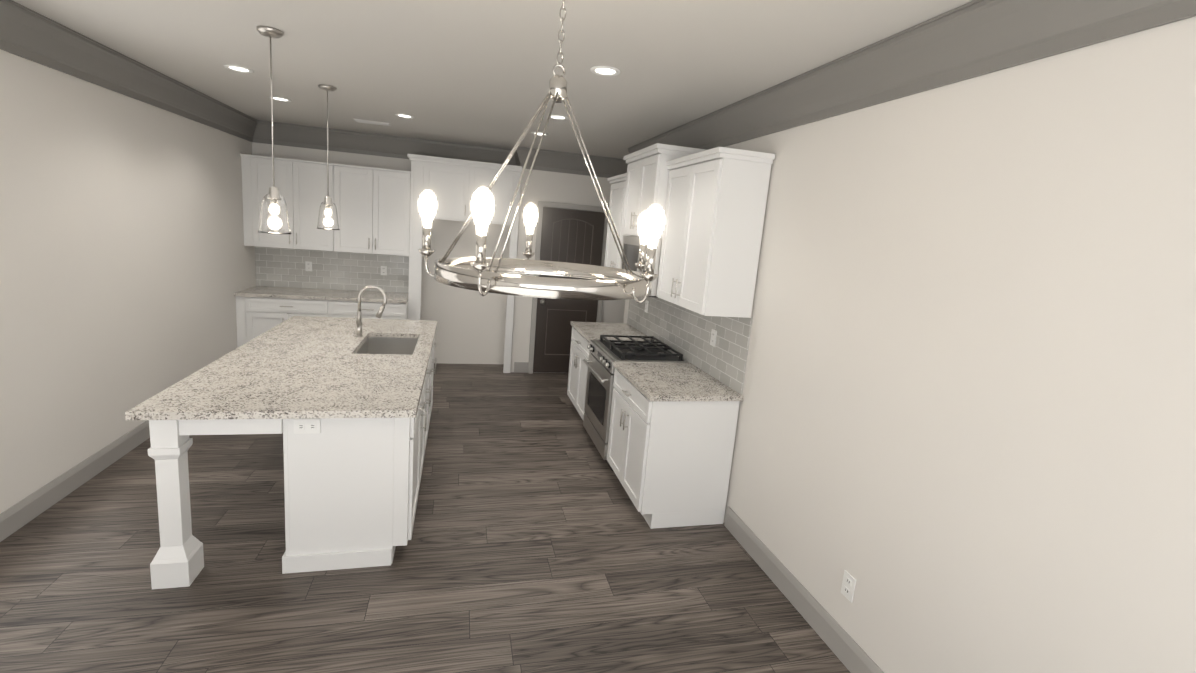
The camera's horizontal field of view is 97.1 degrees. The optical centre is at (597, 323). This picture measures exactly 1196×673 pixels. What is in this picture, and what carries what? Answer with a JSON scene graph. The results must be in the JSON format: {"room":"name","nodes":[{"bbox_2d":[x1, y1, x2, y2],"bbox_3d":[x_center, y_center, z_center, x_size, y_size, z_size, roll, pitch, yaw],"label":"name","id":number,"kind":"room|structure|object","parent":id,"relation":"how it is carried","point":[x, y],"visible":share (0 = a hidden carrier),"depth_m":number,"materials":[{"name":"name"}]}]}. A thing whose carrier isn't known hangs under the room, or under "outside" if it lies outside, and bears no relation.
{"room":"kitchen","nodes":[
{"label":"kitchen","id":0,"kind":"room"},
{"bbox_2d":[0,49,259,513],"bbox_3d":[-2.919,-0.045,1.720,0.120,2.780,9.570,2,10,-15],"label":"wall","id":1,"kind":"structure","parent":0,"point":[124,257],"depth_m":3.51,"materials":[{"name":"paint"}]},
{"bbox_2d":[0,420,149,541],"bbox_3d":[-2.881,1.310,1.666,0.016,0.140,8.700,2,10,-15],"label":"baseboard","id":2,"kind":"structure","parent":1,"relation":"attached to","point":[12,519],"depth_m":3.28,"materials":[{"name":"grey wood"}]},
{"bbox_2d":[0,0,259,142],"bbox_3d":[-2.708,-1.289,1.528,0.097,0.233,9.328,2,10,-15],"label":"crown molding","id":3,"kind":"structure","parent":1,"relation":"attached to","point":[25,33],"depth_m":3.44,"materials":[{"name":"grey wood"}]},
{"bbox_2d":[248,155,339,251],"bbox_3d":[-3.402,-1.356,6.051,0.889,0.980,0.339,2,10,-15],"label":"upper cabinet","id":4,"kind":"object","parent":1,"relation":"attached to","point":[302,184],"depth_m":5.89,"materials":[{"name":"white wood"}]},
{"bbox_2d":[255,246,408,292],"bbox_3d":[-3.181,-0.663,6.429,1.738,0.495,0.008,2,10,-15],"label":"backsplash","id":5,"kind":"structure","parent":1,"relation":"attached to","point":[279,267],"depth_m":6.41,"materials":[{"name":"tile"}]},
{"bbox_2d":[305,261,311,270],"bbox_3d":[-3.468,-0.689,6.340,0.072,0.116,0.009,2,10,-15],"label":"electrical outlet","id":6,"kind":"object","parent":5,"relation":"attached to","point":[308,265],"depth_m":6.34,"materials":[{"name":"plastic"}]},
{"bbox_2d":[381,266,386,274],"bbox_3d":[-2.657,-0.659,6.555,0.072,0.116,0.009,2,10,-15],"label":"electrical outlet","id":7,"kind":"object","parent":5,"relation":"attached to","point":[383,268],"depth_m":6.55,"materials":[{"name":"plastic"}]},
{"bbox_2d":[260,121,511,164],"bbox_3d":[-2.383,-2.102,6.305,2.876,0.233,0.097,2,10,-15],"label":"crown molding","id":8,"kind":"structure","parent":1,"relation":"attached to","point":[284,134],"depth_m":6.22,"materials":[{"name":"grey wood"}]},
{"bbox_2d":[340,164,410,255],"bbox_3d":[-2.669,-1.329,6.245,0.890,0.980,0.339,2,10,-15],"label":"upper cabinet","id":9,"kind":"object","parent":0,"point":[372,204],"depth_m":6.10,"materials":[{"name":"white wood"}]},
{"bbox_2d":[0,363,850,672],"bbox_3d":[-0.310,1.443,2.687,5.820,0.050,9.630,2,10,-15],"label":"floor","id":10,"kind":"structure","parent":0,"point":[536,543],"depth_m":2.77,"materials":[{"name":"brown wood"}]},
{"bbox_2d":[244,297,335,343],"bbox_3d":[-3.483,0.096,6.169,0.895,0.876,0.619,2,10,-15],"label":"base cabinet","id":11,"kind":"object","parent":10,"relation":"on","point":[256,317],"depth_m":5.79,"materials":[{"name":"white wood"}]},
{"bbox_2d":[148,337,436,588],"bbox_3d":[-1.834,0.652,3.788,1.216,0.875,2.418,2,10,-15],"label":"kitchen island","id":12,"kind":"object","parent":10,"relation":"on","point":[351,488],"visible":0.65,"depth_m":2.73,"materials":[{"name":"white wood"}]},
{"bbox_2d":[125,316,436,419],"bbox_3d":[-1.822,0.202,3.702,1.232,0.038,2.490,2,10,-15],"label":"island countertop","id":13,"kind":"structure","parent":12,"relation":"on","point":[303,367],"depth_m":3.02,"materials":[{"name":"stone"}]},
{"bbox_2d":[355,285,386,336],"bbox_3d":[-1.770,-0.094,4.114,0.232,0.408,0.121,2,10,-15],"label":"faucet","id":14,"kind":"object","parent":13,"relation":"on","point":[358,318],"visible":1,"depth_m":4.12,"materials":[{"name":"silver metal"}]},
{"bbox_2d":[356,337,418,354],"bbox_3d":[-1.603,0.281,4.053,0.412,0.200,0.732,2,10,-15],"label":"sink","id":15,"kind":"object","parent":13,"relation":"in","point":[387,345],"visible":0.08,"depth_m":4.38,"materials":[{"name":"silver metal"}]},
{"bbox_2d":[293,419,320,433],"bbox_3d":[-1.455,0.513,2.644,0.120,0.075,0.009,2,10,-15],"label":"outlet","id":16,"kind":"object","parent":12,"relation":"attached to","point":[304,426],"visible":1,"depth_m":2.64,"materials":[{"name":"plastic"}]},
{"bbox_2d":[336,301,407,319],"bbox_3d":[-2.756,0.122,6.362,0.896,0.876,0.619,2,10,-15],"label":"base cabinet","id":17,"kind":"object","parent":10,"relation":"on","point":[346,309],"depth_m":6.03,"materials":[{"name":"white wood"}]},
{"bbox_2d":[234,286,407,303],"bbox_3d":[-3.126,-0.342,6.174,1.737,0.037,0.640,2,10,-15],"label":"countertop","id":18,"kind":"structure","parent":17,"relation":"on","point":[310,293],"depth_m":6.03,"materials":[{"name":"stone"}]},
{"bbox_2d":[407,154,521,372],"bbox_3d":[-1.684,-0.682,6.562,1.290,2.560,0.482,2,10,-15],"label":"surround","id":19,"kind":"object","parent":10,"relation":"on","point":[453,186],"visible":0.79,"depth_m":6.22,"materials":[{"name":"white wood"}]},
{"bbox_2d":[567,327,589,420],"bbox_3d":[0.094,0.538,5.342,0.619,0.876,0.878,2,10,-15],"label":"base cabinet","id":20,"kind":"object","parent":10,"relation":"on","point":[577,376],"depth_m":5.23,"materials":[{"name":"white wood"}]},
{"bbox_2d":[583,335,688,470],"bbox_3d":[0.261,0.645,4.543,0.695,0.970,0.752,2,10,-15],"label":"range","id":21,"kind":"object","parent":10,"relation":"on","point":[605,354],"visible":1,"depth_m":4.37,"materials":[{"name":"silver metal"}]},
{"bbox_2d":[607,368,739,528],"bbox_3d":[0.488,0.840,3.814,0.619,0.876,0.808,2,10,-15],"label":"base cabinet","id":22,"kind":"object","parent":10,"relation":"on","point":[669,462],"depth_m":3.45,"materials":[{"name":"white wood"}]},
{"bbox_2d":[571,321,743,400],"bbox_3d":[0.324,0.237,4.513,0.640,0.037,2.495,2,10,-15],"label":"countertop","id":23,"kind":"structure","parent":22,"relation":"on","point":[663,381],"depth_m":3.71,"materials":[{"name":"stone"}]},
{"bbox_2d":[12,0,972,158],"bbox_3d":[-0.079,-1.335,2.198,5.820,0.050,9.630,2,10,-15],"label":"ceiling","id":24,"kind":"structure","parent":0,"point":[474,72],"depth_m":2.93,"materials":[{"name":"white paint"}]},
{"bbox_2d":[224,64,253,72],"bbox_3d":[-2.477,-1.757,3.646,0.171,0.007,0.171,10,11,29],"label":"recessed light","id":25,"kind":"object","parent":24,"relation":"in","point":[232,67],"depth_m":3.64,"materials":[{"name":"plastic"}]},
{"bbox_2d":[256,26,290,233],"bbox_3d":[-1.772,-1.028,2.879,0.164,1.058,0.164,2,10,-15],"label":"pendant light","id":26,"kind":"object","parent":24,"relation":"hanging from","point":[274,218],"visible":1,"depth_m":2.89,"materials":[{"name":"silver metal"}]},
{"bbox_2d":[269,96,291,101],"bbox_3d":[-2.746,-1.942,4.571,0.171,0.007,0.171,10,11,29],"label":"recessed light","id":27,"kind":"object","parent":24,"relation":"in","point":[274,97],"depth_m":4.57,"materials":[{"name":"plastic"}]},
{"bbox_2d":[317,85,339,229],"bbox_3d":[-2.079,-1.263,4.068,0.164,1.058,0.164,2,10,-15],"label":"pendant light","id":28,"kind":"object","parent":24,"relation":"hanging from","point":[328,218],"visible":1,"depth_m":4.08,"materials":[{"name":"silver metal"}]},
{"bbox_2d":[353,119,390,125],"bbox_3d":[-2.293,-2.044,5.372,0.340,0.010,0.150,2,10,-15],"label":"ceiling vent","id":29,"kind":"object","parent":24,"relation":"in","point":[371,122],"visible":1,"depth_m":5.34,"materials":[{"name":"white metal"}]},
{"bbox_2d":[395,114,414,118],"bbox_3d":[-1.783,-1.916,4.877,0.171,0.007,0.171,10,11,29],"label":"recessed light","id":30,"kind":"object","parent":24,"relation":"in","point":[399,115],"depth_m":4.87,"materials":[{"name":"plastic"}]},
{"bbox_2d":[531,132,548,135],"bbox_3d":[-0.573,-1.877,5.229,0.171,0.007,0.171,10,11,29],"label":"recessed light","id":31,"kind":"object","parent":24,"relation":"in","point":[539,133],"depth_m":5.22,"materials":[{"name":"plastic"}]},
{"bbox_2d":[418,0,664,302],"bbox_3d":[-0.133,-0.654,1.591,0.773,1.082,0.743,2,10,-15],"label":"chandelier","id":32,"kind":"object","parent":24,"relation":"hanging from","point":[480,272],"visible":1,"depth_m":1.45,"materials":[{"name":"silver metal"}]},
{"bbox_2d":[548,114,567,119],"bbox_3d":[-0.330,-1.706,4.368,0.171,0.007,0.171,10,11,29],"label":"recessed light","id":33,"kind":"object","parent":24,"relation":"in","point":[558,117],"depth_m":4.37,"materials":[{"name":"plastic"}]},
{"bbox_2d":[590,66,620,75],"bbox_3d":[0.042,-1.435,3.004,0.171,0.007,0.171,10,11,29],"label":"recessed light","id":34,"kind":"object","parent":24,"relation":"in","point":[605,70],"depth_m":3.00,"materials":[{"name":"plastic"}]},
{"bbox_2d":[596,16,1195,672],"bbox_3d":[1.849,0.129,2.984,1.530,2.780,9.570,2,10,-15],"label":"wall","id":35,"kind":"structure","parent":0,"point":[964,442],"depth_m":1.84,"materials":[{"name":"paint"}]},
{"bbox_2d":[514,201,608,373],"bbox_3d":[0.192,-0.396,6.923,2.450,2.181,0.045,2,10,-15],"label":"door frame","id":36,"kind":"structure","parent":35,"relation":"attached to","point":[523,367],"depth_m":6.69,"materials":[{"name":"grey wood"}]},
{"bbox_2d":[533,207,604,372],"bbox_3d":[-0.369,-0.384,6.743,0.790,2.103,0.116,2,10,-15],"label":"pantry door","id":37,"kind":"structure","parent":35,"relation":"in","point":[571,236],"depth_m":6.74,"materials":[{"name":"black wood"}]},
{"bbox_2d":[512,147,626,177],"bbox_3d":[0.273,-1.935,6.613,2.617,0.233,0.097,2,10,-15],"label":"crown molding","id":38,"kind":"structure","parent":35,"relation":"attached to","point":[546,160],"depth_m":6.45,"materials":[{"name":"grey wood"}]},
{"bbox_2d":[604,175,627,268],"bbox_3d":[0.356,-0.889,5.097,0.339,0.965,0.818,2,10,-15],"label":"upper cabinet","id":39,"kind":"object","parent":35,"relation":"attached to","point":[612,256],"depth_m":5.19,"materials":[{"name":"white wood"}]},
{"bbox_2d":[620,147,707,237],"bbox_3d":[0.529,-1.015,4.285,0.429,0.632,0.760,2,10,-15],"label":"upper cabinet","id":40,"kind":"object","parent":35,"relation":"attached to","point":[646,177],"depth_m":4.11,"materials":[{"name":"white wood"}]},
{"bbox_2d":[621,236,661,297],"bbox_3d":[0.479,-0.483,4.377,0.458,0.442,0.752,2,10,-15],"label":"over-the-range microwave","id":41,"kind":"object","parent":40,"relation":"attached to","point":[631,246],"visible":0.04,"depth_m":4.30,"materials":[{"name":"silver metal"}]},
{"bbox_2d":[627,297,752,394],"bbox_3d":[0.648,-0.027,4.563,0.008,0.515,2.480,2,10,-15],"label":"backsplash","id":42,"kind":"structure","parent":35,"relation":"attached to","point":[685,332],"depth_m":4.02,"materials":[{"name":"tile"}]},
{"bbox_2d":[644,300,648,312],"bbox_3d":[0.476,-0.170,5.195,0.009,0.116,0.072,2,10,-15],"label":"electrical outlet","id":43,"kind":"object","parent":42,"relation":"attached to","point":[646,302],"depth_m":5.18,"materials":[{"name":"plastic"}]},
{"bbox_2d":[710,329,716,346],"bbox_3d":[0.832,0.102,3.815,0.009,0.116,0.072,2,10,-15],"label":"electrical outlet","id":44,"kind":"object","parent":42,"relation":"attached to","point":[713,337],"depth_m":3.80,"materials":[{"name":"plastic"}]},
{"bbox_2d":[656,151,774,317],"bbox_3d":[0.743,-0.593,3.597,0.339,0.965,0.808,2,10,-15],"label":"upper cabinet","id":45,"kind":"object","parent":35,"relation":"attached to","point":[711,203],"depth_m":3.26,"materials":[{"name":"white wood"}]},
{"bbox_2d":[724,506,883,672],"bbox_3d":[1.505,1.780,1.066,0.016,0.140,5.230,2,10,-15],"label":"baseboard","id":46,"kind":"structure","parent":35,"relation":"attached to","point":[848,651],"depth_m":2.74,"materials":[{"name":"grey wood"}]},
{"bbox_2d":[841,570,855,602],"bbox_3d":[1.161,1.219,2.454,0.009,0.116,0.072,2,10,-15],"label":"outlet","id":47,"kind":"object","parent":35,"relation":"attached to","point":[848,586],"visible":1,"depth_m":2.45,"materials":[{"name":"plastic"}]},
{"bbox_2d":[624,0,1195,171],"bbox_3d":[1.337,-1.023,1.926,0.097,0.233,7.999,2,10,-15],"label":"crown molding","id":48,"kind":"structure","parent":35,"relation":"attached to","point":[972,39],"depth_m":2.06,"materials":[{"name":"grey wood"}]}
]}

